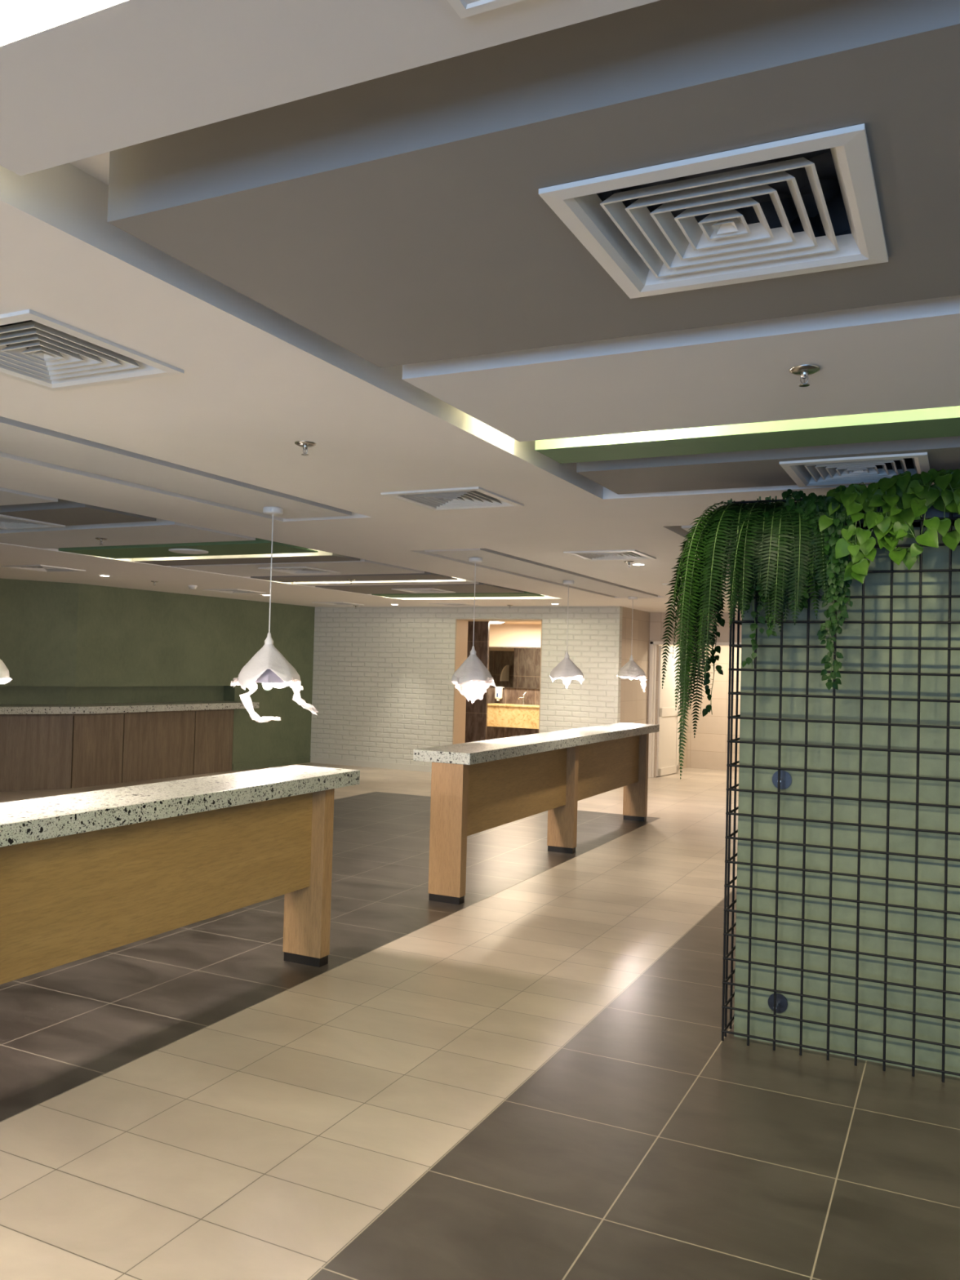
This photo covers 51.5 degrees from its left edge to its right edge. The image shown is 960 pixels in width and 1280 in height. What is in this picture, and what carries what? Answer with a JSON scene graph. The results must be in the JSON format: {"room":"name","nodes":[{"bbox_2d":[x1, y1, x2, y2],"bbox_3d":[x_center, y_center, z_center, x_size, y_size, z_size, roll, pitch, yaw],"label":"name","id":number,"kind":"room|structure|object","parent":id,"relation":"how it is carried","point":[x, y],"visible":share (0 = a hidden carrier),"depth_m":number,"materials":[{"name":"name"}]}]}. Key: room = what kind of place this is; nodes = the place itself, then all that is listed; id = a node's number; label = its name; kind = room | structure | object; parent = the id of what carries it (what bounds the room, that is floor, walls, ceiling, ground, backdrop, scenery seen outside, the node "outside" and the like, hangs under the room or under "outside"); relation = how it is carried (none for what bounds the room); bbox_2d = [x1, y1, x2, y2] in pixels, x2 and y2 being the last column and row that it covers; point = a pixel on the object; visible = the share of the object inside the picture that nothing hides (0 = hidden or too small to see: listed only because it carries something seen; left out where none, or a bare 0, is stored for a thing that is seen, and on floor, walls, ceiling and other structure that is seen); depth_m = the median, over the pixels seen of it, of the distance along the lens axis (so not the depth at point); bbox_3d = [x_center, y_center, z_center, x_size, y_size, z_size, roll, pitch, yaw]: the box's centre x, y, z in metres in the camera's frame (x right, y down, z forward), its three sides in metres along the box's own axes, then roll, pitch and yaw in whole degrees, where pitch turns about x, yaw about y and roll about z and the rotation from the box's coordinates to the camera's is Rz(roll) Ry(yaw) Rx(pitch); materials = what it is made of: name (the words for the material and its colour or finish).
{"room":"cafeteria","nodes":[
{"label":"cafeteria","id":0,"kind":"room"},
{"bbox_2d":[0,578,315,770],"bbox_3d":[-5.514,0.557,12.817,1.262,2.570,8.916,0,-2,43],"label":"wall","id":1,"kind":"structure","parent":0,"point":[61,643],"depth_m":13.51,"materials":[{"name":"green paint"}]},
{"bbox_2d":[232,755,311,770],"bbox_3d":[-3.219,1.923,15.528,0.012,0.100,1.765,1,-2,30],"label":"baseboard","id":2,"kind":"structure","parent":1,"relation":"attached to","point":[246,766],"depth_m":15.46,"materials":[{"name":"green paint"}]},
{"bbox_2d":[0,791,659,1122],"bbox_3d":[-3.367,1.691,4.352,3.740,0.021,17.000,1,-2,26],"label":"floor","id":3,"kind":"structure","parent":0,"point":[65,1027],"depth_m":5.54,"materials":[{"name":"tile"}]},
{"bbox_2d":[0,764,359,984],"bbox_3d":[-1.925,1.174,3.576,0.450,1.050,4.730,1,-2,26],"label":"bar table","id":4,"kind":"object","parent":3,"relation":"on","point":[84,874],"visible":1,"depth_m":4.41,"materials":[{"name":"wood"}]},
{"bbox_2d":[413,722,659,904],"bbox_3d":[0.755,1.386,9.091,0.450,1.050,4.760,1,-2,26],"label":"bar table","id":5,"kind":"object","parent":3,"relation":"on","point":[482,785],"visible":1,"depth_m":8.06,"materials":[{"name":"wood"}]},
{"bbox_2d":[0,762,738,1279],"bbox_3d":[-1.245,1.811,7.210,16.500,0.001,24.000,1,-2,26],"label":"floor","id":6,"kind":"structure","parent":0,"point":[258,1142],"depth_m":3.93,"materials":[{"name":"beige tile"}]},
{"bbox_2d":[0,700,259,791],"bbox_3d":[-5.862,1.298,11.995,7.468,1.030,1.355,3,-2,-45],"label":"counter","id":7,"kind":"object","parent":6,"relation":"on","point":[42,746],"visible":0.99,"depth_m":12.82,"materials":[{"name":"wood"}]},
{"bbox_2d":[0,700,259,714],"bbox_3d":[-5.850,0.825,12.007,7.468,0.085,1.355,3,-2,-45],"label":"countertop","id":8,"kind":"structure","parent":7,"relation":"on","point":[189,705],"depth_m":12.60,"materials":[{"name":"stone"}]},
{"bbox_2d":[310,605,622,765],"bbox_3d":[-0.441,0.753,15.270,5.370,2.570,0.120,1,-2,26],"label":"wall","id":9,"kind":"structure","parent":0,"point":[383,686],"depth_m":15.49,"materials":[{"name":"brick"}]},
{"bbox_2d":[310,756,431,772],"bbox_3d":[-0.503,1.988,15.178,5.370,0.095,0.014,1,-2,26],"label":"baseboard","id":10,"kind":"structure","parent":9,"relation":"attached to","point":[313,759],"depth_m":15.76,"materials":[{"name":"paint"}]},
{"bbox_2d":[452,618,542,744],"bbox_3d":[0.184,0.776,15.104,1.740,2.550,0.390,1,-2,26],"label":"door frame","id":11,"kind":"structure","parent":9,"relation":"attached to","point":[461,624],"depth_m":15.27,"materials":[{"name":"beige wood"}]},
{"bbox_2d":[0,151,934,612],"bbox_3d":[-1.172,-0.962,7.281,16.700,0.450,24.200,1,-2,26],"label":"ceiling","id":12,"kind":"structure","parent":0,"point":[255,382],"depth_m":4.12,"materials":[{"name":"paint"}]},
{"bbox_2d":[0,487,57,505],"bbox_3d":[-3.701,-0.915,5.866,2.250,0.148,1.010,1,-2,26],"label":"ceiling panel","id":13,"kind":"object","parent":12,"relation":"attached to","point":[7,496],"visible":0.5,"depth_m":5.75,"materials":[{"name":"white paint"}]},
{"bbox_2d":[1,564,85,572],"bbox_3d":[-4.522,-0.821,10.332,0.570,0.172,0.570,1,-2,26],"label":"ceiling vent","id":14,"kind":"object","parent":12,"relation":"in","point":[45,568],"visible":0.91,"depth_m":10.32,"materials":[{"name":"metal"}]},
{"bbox_2d":[0,498,156,525],"bbox_3d":[-3.265,-0.880,6.765,2.250,0.148,0.590,1,-2,26],"label":"ceiling panel","id":15,"kind":"object","parent":12,"relation":"attached to","point":[66,513],"visible":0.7,"depth_m":6.33,"materials":[{"name":"paint"}]},
{"bbox_2d":[0,514,65,529],"bbox_3d":[-3.244,-0.879,6.749,0.570,0.172,0.570,1,-2,26],"label":"ceiling vent","id":16,"kind":"object","parent":15,"relation":"attached to","point":[6,522],"visible":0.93,"depth_m":6.83,"materials":[{"name":"metal"}]},
{"bbox_2d":[0,309,184,391],"bbox_3d":[-1.298,-0.925,2.963,0.570,0.172,0.570,1,-2,26],"label":"ceiling vent","id":17,"kind":"object","parent":12,"relation":"in","point":[38,349],"visible":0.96,"depth_m":2.99,"materials":[{"name":"metal"}]},
{"bbox_2d":[0,518,255,548],"bbox_3d":[-2.876,-0.850,7.565,2.250,0.148,0.850,1,-2,26],"label":"ceiling panel","id":18,"kind":"object","parent":12,"relation":"attached to","point":[157,531],"visible":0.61,"depth_m":7.38,"materials":[{"name":"white paint"}]},
{"bbox_2d":[95,537,107,545],"bbox_3d":[-2.886,-0.750,7.582,0.088,0.048,0.088,1,-2,26],"label":"sprinkler","id":19,"kind":"object","parent":18,"relation":"attached to","point":[101,540],"visible":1,"depth_m":7.57,"materials":[{"name":"silver metal"}]},
{"bbox_2d":[0,416,351,519],"bbox_3d":[-1.983,-0.914,4.163,0.490,0.148,4.490,1,-2,26],"label":"ceiling panel","id":20,"kind":"object","parent":12,"relation":"attached to","point":[19,438],"visible":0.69,"depth_m":4.80,"materials":[{"name":"white paint"}]},
{"bbox_2d":[0,658,11,684],"bbox_3d":[-2.103,-0.266,4.055,0.361,1.157,0.360,1,-2,26],"label":"pendant lamp","id":21,"kind":"object","parent":20,"relation":"hanging from","point":[4,672],"visible":1,"depth_m":4.04,"materials":[{"name":"white ceramic"}]},
{"bbox_2d":[231,506,318,722],"bbox_3d":[-1.203,-0.146,5.852,0.489,1.257,0.357,2,-2,-19],"label":"pendant lamp","id":22,"kind":"object","parent":20,"relation":"hanging from","point":[268,667],"visible":1,"depth_m":5.74,"materials":[{"name":"white ceramic"}]},
{"bbox_2d":[58,537,317,559],"bbox_3d":[-2.481,-0.818,8.378,2.250,0.148,0.640,1,-2,26],"label":"ceiling panel","id":23,"kind":"object","parent":12,"relation":"attached to","point":[259,546],"visible":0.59,"depth_m":8.23,"materials":[{"name":"green paint"}]},
{"bbox_2d":[168,548,208,554],"bbox_3d":[-2.429,-0.733,8.294,0.320,0.022,0.320,1,-2,26],"label":"round vent","id":24,"kind":"object","parent":23,"relation":"attached to","point":[187,551],"visible":1,"depth_m":8.22,"materials":[{"name":"metal"}]},
{"bbox_2d":[187,585,197,589],"bbox_3d":[-3.539,-0.647,12.256,0.110,0.048,0.110,1,-2,26],"label":"smoke detector","id":25,"kind":"object","parent":12,"relation":"attached to","point":[191,587],"visible":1,"depth_m":12.22,"materials":[{"name":"white plastic"}]},
{"bbox_2d":[202,588,266,593],"bbox_3d":[-3.212,-0.717,13.029,0.570,0.172,0.570,1,-2,26],"label":"ceiling vent","id":26,"kind":"object","parent":12,"relation":"in","point":[233,590],"visible":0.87,"depth_m":13.02,"materials":[{"name":"metal"}]},
{"bbox_2d":[132,548,359,565],"bbox_3d":[-2.156,-0.792,9.048,2.250,0.148,0.430,1,-2,26],"label":"ceiling panel","id":27,"kind":"object","parent":12,"relation":"attached to","point":[321,556],"visible":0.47,"depth_m":8.92,"materials":[{"name":"paint"}]},
{"bbox_2d":[170,558,424,577],"bbox_3d":[-1.793,-0.764,9.794,2.250,0.148,1.090,1,-2,26],"label":"ceiling panel","id":28,"kind":"object","parent":12,"relation":"attached to","point":[363,566],"visible":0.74,"depth_m":9.63,"materials":[{"name":"white paint"}]},
{"bbox_2d":[257,566,340,573],"bbox_3d":[-1.768,-0.762,9.788,0.570,0.172,0.570,1,-2,26],"label":"ceiling vent","id":29,"kind":"object","parent":28,"relation":"attached to","point":[291,570],"visible":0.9,"depth_m":9.77,"materials":[{"name":"metal"}]},
{"bbox_2d":[294,440,315,455],"bbox_3d":[-0.717,-0.783,4.083,0.088,0.048,0.088,1,-2,26],"label":"sprinkler","id":30,"kind":"object","parent":12,"relation":"attached to","point":[305,444],"visible":1,"depth_m":4.07,"materials":[{"name":"silver metal"}]},
{"bbox_2d":[0,0,659,176],"bbox_3d":[0.777,-0.925,0.909,3.780,0.148,0.290,1,-2,26],"label":"ceiling panel","id":31,"kind":"object","parent":12,"relation":"attached to","point":[80,79],"visible":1,"depth_m":1.47,"materials":[{"name":"white paint"}]},
{"bbox_2d":[447,0,524,18],"bbox_3d":[0.014,-0.858,1.250,0.170,0.009,0.170,1,-2,26],"label":"ceiling vent","id":32,"kind":"object","parent":31,"relation":"attached to","point":[464,8],"visible":1,"depth_m":1.34,"materials":[{"name":"metal"}]},
{"bbox_2d":[312,601,364,604],"bbox_3d":[-2.164,-0.634,15.187,0.570,0.172,0.570,1,-2,26],"label":"ceiling vent","id":33,"kind":"object","parent":12,"relation":"in","point":[325,602],"visible":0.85,"depth_m":15.13,"materials":[{"name":"metal"}]},
{"bbox_2d":[250,571,457,582],"bbox_3d":[-1.372,-0.730,10.662,2.250,0.148,0.580,1,-2,26],"label":"ceiling panel","id":34,"kind":"object","parent":12,"relation":"attached to","point":[426,575],"visible":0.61,"depth_m":10.55,"materials":[{"name":"paint"}]},
{"bbox_2d":[293,577,479,586],"bbox_3d":[-1.092,-0.708,11.237,2.250,0.148,0.320,1,-2,26],"label":"ceiling panel","id":35,"kind":"object","parent":12,"relation":"attached to","point":[459,580],"visible":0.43,"depth_m":11.13,"materials":[{"name":"white paint"}]},
{"bbox_2d":[315,582,524,594],"bbox_3d":[-0.723,-0.679,11.997,2.250,0.148,1.130,1,-2,26],"label":"ceiling panel","id":36,"kind":"object","parent":12,"relation":"attached to","point":[481,587],"visible":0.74,"depth_m":11.80,"materials":[{"name":"paint"}]},
{"bbox_2d":[391,587,455,593],"bbox_3d":[-0.677,-0.676,12.035,0.570,0.172,0.570,1,-2,26],"label":"ceiling vent","id":37,"kind":"object","parent":36,"relation":"attached to","point":[425,589],"visible":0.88,"depth_m":12.01,"materials":[{"name":"metal"}]},
{"bbox_2d":[381,486,524,511],"bbox_3d":[-0.137,-0.834,5.355,0.570,0.172,0.570,1,-2,26],"label":"ceiling vent","id":38,"kind":"object","parent":12,"relation":"in","point":[477,497],"visible":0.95,"depth_m":5.35,"materials":[{"name":"metal"}]},
{"bbox_2d":[428,603,480,606],"bbox_3d":[-0.365,-0.599,14.701,0.570,0.172,0.570,1,-2,26],"label":"ceiling vent","id":39,"kind":"object","parent":12,"relation":"in","point":[439,604],"visible":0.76,"depth_m":14.71,"materials":[{"name":"metal"}]},
{"bbox_2d":[371,591,544,597],"bbox_3d":[-0.304,-0.646,12.860,2.250,0.148,0.510,1,-2,26],"label":"ceiling panel","id":40,"kind":"object","parent":12,"relation":"attached to","point":[525,593],"visible":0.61,"depth_m":12.76,"materials":[{"name":"green paint"}]},
{"bbox_2d":[106,0,959,367],"bbox_3d":[1.166,-0.894,1.709,3.780,0.148,1.070,1,-2,26],"label":"ceiling panel","id":41,"kind":"object","parent":12,"relation":"attached to","point":[400,218],"visible":0.71,"depth_m":1.85,"materials":[{"name":"paint"}]},
{"bbox_2d":[538,123,888,298],"bbox_3d":[0.492,-0.903,1.993,0.570,0.172,0.570,1,-2,26],"label":"ceiling vent","id":42,"kind":"object","parent":41,"relation":"attached to","point":[807,203],"visible":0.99,"depth_m":2.01,"materials":[{"name":"metal"}]},
{"bbox_2d":[424,548,657,597],"bbox_3d":[0.869,-0.688,10.033,0.490,0.148,4.970,1,-2,26],"label":"ceiling panel","id":43,"kind":"object","parent":12,"relation":"attached to","point":[491,558],"visible":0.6,"depth_m":9.25,"materials":[{"name":"white paint"}]},
{"bbox_2d":[451,557,496,703],"bbox_3d":[-0.057,-0.079,8.248,0.376,1.208,0.343,1,-2,15],"label":"pendant lamp","id":44,"kind":"object","parent":43,"relation":"hanging from","point":[473,679],"visible":1,"depth_m":8.15,"materials":[{"name":"white enamel"},{"name":"glowing bulb glass"}]},
{"bbox_2d":[550,580,584,689],"bbox_3d":[0.900,-0.051,10.201,0.365,1.113,0.357,1,-2,26],"label":"pendant lamp","id":45,"kind":"object","parent":43,"relation":"hanging from","point":[566,670],"visible":1,"depth_m":10.11,"materials":[{"name":"white ceramic"}]},
{"bbox_2d":[617,596,647,692],"bbox_3d":[1.874,0.054,12.200,0.359,1.168,0.358,1,-2,26],"label":"pendant lamp","id":46,"kind":"object","parent":43,"relation":"hanging from","point":[631,670],"visible":1,"depth_m":12.10,"materials":[{"name":"white ceramic"}]},
{"bbox_2d":[563,549,656,560],"bbox_3d":[1.024,-0.740,7.791,0.570,0.172,0.570,1,-2,26],"label":"ceiling vent","id":47,"kind":"object","parent":12,"relation":"in","point":[631,554],"visible":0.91,"depth_m":7.80,"materials":[{"name":"metal"}]},
{"bbox_2d":[623,560,634,567],"bbox_3d":[1.233,-0.625,8.235,0.088,0.048,0.088,1,-2,26],"label":"sprinkler","id":48,"kind":"object","parent":12,"relation":"attached to","point":[628,562],"visible":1,"depth_m":8.22,"materials":[{"name":"silver metal"}]},
{"bbox_2d":[631,563,644,565],"bbox_3d":[1.339,-0.638,8.407,0.110,0.008,0.110,1,-2,26],"label":"recessed light","id":49,"kind":"object","parent":12,"relation":"in","point":[635,564],"visible":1,"depth_m":8.38,"materials":[{"name":"white plastic"}]},
{"bbox_2d":[402,294,959,441],"bbox_3d":[1.657,-0.855,2.721,3.780,0.148,0.920,1,-2,26],"label":"ceiling panel","id":50,"kind":"object","parent":12,"relation":"attached to","point":[902,356],"visible":0.83,"depth_m":3.03,"materials":[{"name":"white paint"}]},
{"bbox_2d":[788,364,820,386],"bbox_3d":[0.951,-0.770,2.916,0.088,0.048,0.088,1,-2,26],"label":"sprinkler","id":51,"kind":"object","parent":50,"relation":"attached to","point":[803,370],"visible":1,"depth_m":2.90,"materials":[{"name":"silver metal"}]},
{"bbox_2d":[662,583,729,588],"bbox_3d":[2.255,-0.642,10.370,0.570,0.172,0.570,1,-2,26],"label":"ceiling vent","id":52,"kind":"object","parent":12,"relation":"in","point":[666,584],"visible":0.06,"depth_m":10.36,"materials":[{"name":"metal"}]},
{"bbox_2d":[681,524,737,551],"bbox_3d":[3.167,-0.686,7.738,2.110,0.148,4.370,1,-2,26],"label":"ceiling panel","id":53,"kind":"object","parent":12,"relation":"attached to","point":[685,527],"visible":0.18,"depth_m":6.23,"materials":[{"name":"white paint"}]},
{"bbox_2d":[534,405,959,463],"bbox_3d":[1.992,-0.829,3.408,3.780,0.148,0.290,1,-2,26],"label":"ceiling panel","id":54,"kind":"object","parent":12,"relation":"attached to","point":[938,422],"visible":0.54,"depth_m":3.79,"materials":[{"name":"green paint"}]},
{"bbox_2d":[576,435,959,494],"bbox_3d":[2.275,-0.806,3.993,3.780,0.148,0.610,1,-2,26],"label":"ceiling panel","id":55,"kind":"object","parent":12,"relation":"attached to","point":[756,468],"visible":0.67,"depth_m":4.38,"materials":[{"name":"paint"}]},
{"bbox_2d":[779,452,929,487],"bbox_3d":[1.645,-0.813,4.332,0.570,0.172,0.570,1,-2,26],"label":"ceiling vent","id":56,"kind":"object","parent":55,"relation":"attached to","point":[871,468],"visible":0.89,"depth_m":4.35,"materials":[{"name":"metal"}]},
{"bbox_2d":[502,621,541,624],"bbox_3d":[0.349,-0.374,16.943,5.200,0.050,3.460,1,-2,26],"label":"ceiling","id":57,"kind":"structure","parent":0,"point":[506,622],"depth_m":17.93,"materials":[{"name":"beige paint"}]},
{"bbox_2d":[489,621,505,623],"bbox_3d":[0.173,-0.310,17.726,0.570,0.045,0.570,1,-2,26],"label":"ceiling lamp","id":58,"kind":"object","parent":57,"relation":"attached to","point":[491,622],"visible":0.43,"depth_m":17.56,"materials":[{"name":"white"}]},
{"bbox_2d":[465,621,649,742],"bbox_3d":[0.315,0.850,16.907,5.200,2.500,3.470,1,-2,26],"label":"wall","id":59,"kind":"structure","parent":0,"point":[477,729],"depth_m":18.41,"materials":[{"name":"brown wood"}]},
{"bbox_2d":[494,686,502,700],"bbox_3d":[0.349,1.006,18.627,0.130,0.260,0.116,1,-2,26],"label":"soap dispenser","id":60,"kind":"object","parent":59,"relation":"attached to","point":[498,690],"visible":0.98,"depth_m":18.58,"materials":[{"name":"white plastic"}]},
{"bbox_2d":[487,702,539,728],"bbox_3d":[1.174,1.485,17.983,2.220,0.588,0.500,1,-2,26],"label":"countertop","id":61,"kind":"structure","parent":59,"relation":"attached to","point":[501,715],"depth_m":18.01,"materials":[{"name":"yellow stone"}]},
{"bbox_2d":[487,702,539,707],"bbox_3d":[1.182,1.206,17.990,2.220,0.030,0.500,1,-2,26],"label":"countertop","id":62,"kind":"structure","parent":61,"relation":"on","point":[494,704],"depth_m":18.07,"materials":[{"name":"yellow stone"}]},
{"bbox_2d":[518,692,526,704],"bbox_3d":[0.767,1.068,18.215,0.059,0.236,0.195,0,-2,39],"label":"tap","id":63,"kind":"object","parent":61,"relation":"on","point":[523,695],"visible":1,"depth_m":18.24,"materials":[{"name":"silver metal"}]},
{"bbox_2d":[488,647,540,688],"bbox_3d":[1.256,0.535,18.261,2.500,0.750,0.016,1,-2,26],"label":"wall mirror","id":64,"kind":"object","parent":59,"relation":"attached to","point":[508,668],"visible":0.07,"depth_m":18.54,"materials":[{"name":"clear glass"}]},
{"bbox_2d":[307,888,959,1279],"bbox_3d":[2.145,1.767,1.671,5.560,0.021,17.000,1,-2,26],"label":"floor","id":65,"kind":"structure","parent":0,"point":[651,1144],"depth_m":3.33,"materials":[{"name":"tile"}]},
{"bbox_2d":[721,497,959,1082],"bbox_3d":[2.125,0.606,4.255,2.032,2.433,0.452,1,-2,26],"label":"mesh screen","id":66,"kind":"object","parent":65,"relation":"on","point":[781,779],"visible":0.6,"depth_m":4.29,"materials":[{"name":"black metal"}]},
{"bbox_2d":[620,606,688,777],"bbox_3d":[2.773,0.848,15.651,0.160,2.570,3.380,1,-2,26],"label":"wall","id":67,"kind":"structure","parent":0,"point":[633,700],"depth_m":14.89,"materials":[{"name":"beige paint"}]},
{"bbox_2d":[656,645,680,776],"bbox_3d":[3.006,1.115,15.784,0.126,2.030,0.883,1,-2,32],"label":"door","id":68,"kind":"structure","parent":67,"relation":"in","point":[668,743],"depth_m":15.75,"materials":[{"name":"wood"}]},
{"bbox_2d":[647,612,742,771],"bbox_3d":[6.811,0.924,14.510,8.420,2.570,2.100,1,-2,26],"label":"wall","id":69,"kind":"structure","parent":0,"point":[708,749],"depth_m":16.88,"materials":[{"name":"beige tile"}]},
{"bbox_2d":[648,640,741,777],"bbox_3d":[3.291,1.080,15.099,1.460,2.105,0.145,1,-2,26],"label":"door frame","id":70,"kind":"structure","parent":69,"relation":"attached to","point":[653,644],"depth_m":15.35,"materials":[{"name":"wood"}]},
{"bbox_2d":[733,525,959,1077],"bbox_3d":[2.217,0.676,4.259,2.120,2.299,0.360,1,-2,26],"label":"wall partition","id":71,"kind":"structure","parent":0,"point":[933,609],"depth_m":4.33,"materials":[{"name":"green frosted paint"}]},
{"bbox_2d":[742,503,959,528],"bbox_3d":[2.236,-0.540,4.274,2.130,0.130,0.360,1,-2,26],"label":"trough","id":72,"kind":"object","parent":71,"relation":"on","point":[931,512],"visible":0.02,"depth_m":4.23,"materials":[{"name":"black"}]},
{"bbox_2d":[661,498,751,779],"bbox_3d":[1.075,-0.010,4.600,0.479,1.275,0.446,3,-2,-42],"label":"fern","id":73,"kind":"object","parent":72,"relation":"in","point":[691,608],"visible":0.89,"depth_m":4.47,"materials":[{"name":"green plant"}]},
{"bbox_2d":[702,573,724,716],"bbox_3d":[1.141,-0.099,4.731,0.179,0.935,0.117,1,-2,26],"label":"trailing vine","id":74,"kind":"object","parent":72,"relation":"in","point":[717,648],"visible":0.34,"depth_m":4.72,"materials":[{"name":"green plant"}]},
{"bbox_2d":[742,507,777,669],"bbox_3d":[1.249,-0.230,4.424,0.152,0.721,0.133,1,-2,26],"label":"trailing vine","id":75,"kind":"object","parent":72,"relation":"in","point":[761,619],"visible":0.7,"depth_m":4.39,"materials":[{"name":"green plant"}]},
{"bbox_2d":[703,496,820,631],"bbox_3d":[1.251,-0.341,4.425,0.526,0.613,0.330,1,-2,12],"label":"fern","id":76,"kind":"object","parent":72,"relation":"in","point":[740,562],"visible":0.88,"depth_m":4.35,"materials":[{"name":"green plant"}]},
{"bbox_2d":[774,505,817,609],"bbox_3d":[1.389,-0.357,4.362,0.182,0.460,0.132,1,-2,26],"label":"trailing vine","id":77,"kind":"object","parent":72,"relation":"in","point":[788,508],"visible":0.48,"depth_m":4.30,"materials":[{"name":"green plant"}]},
{"bbox_2d":[768,496,831,622],"bbox_3d":[1.397,-0.355,4.355,0.278,0.561,0.259,2,-2,-19],"label":"fern","id":78,"kind":"object","parent":72,"relation":"in","point":[824,557],"visible":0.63,"depth_m":4.28,"materials":[{"name":"green plant"}]},
{"bbox_2d":[782,486,860,690],"bbox_3d":[1.496,-0.222,4.325,0.356,0.878,0.179,1,-2,26],"label":"trailing vine","id":79,"kind":"object","parent":72,"relation":"in","point":[813,503],"visible":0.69,"depth_m":4.27,"materials":[{"name":"green plant"}]},
{"bbox_2d":[818,477,917,583],"bbox_3d":[1.644,-0.457,4.217,0.392,0.455,0.207,1,-2,26],"label":"pothos plant","id":80,"kind":"object","parent":72,"relation":"in","point":[856,498],"visible":0.99,"depth_m":4.17,"materials":[{"name":"green plant"}]},
{"bbox_2d":[873,468,959,569],"bbox_3d":[1.876,-0.499,4.102,0.475,0.429,0.220,1,-2,26],"label":"pothos plant","id":81,"kind":"object","parent":72,"relation":"in","point":[916,493],"visible":0.94,"depth_m":4.09,"materials":[{"name":"green plant"}]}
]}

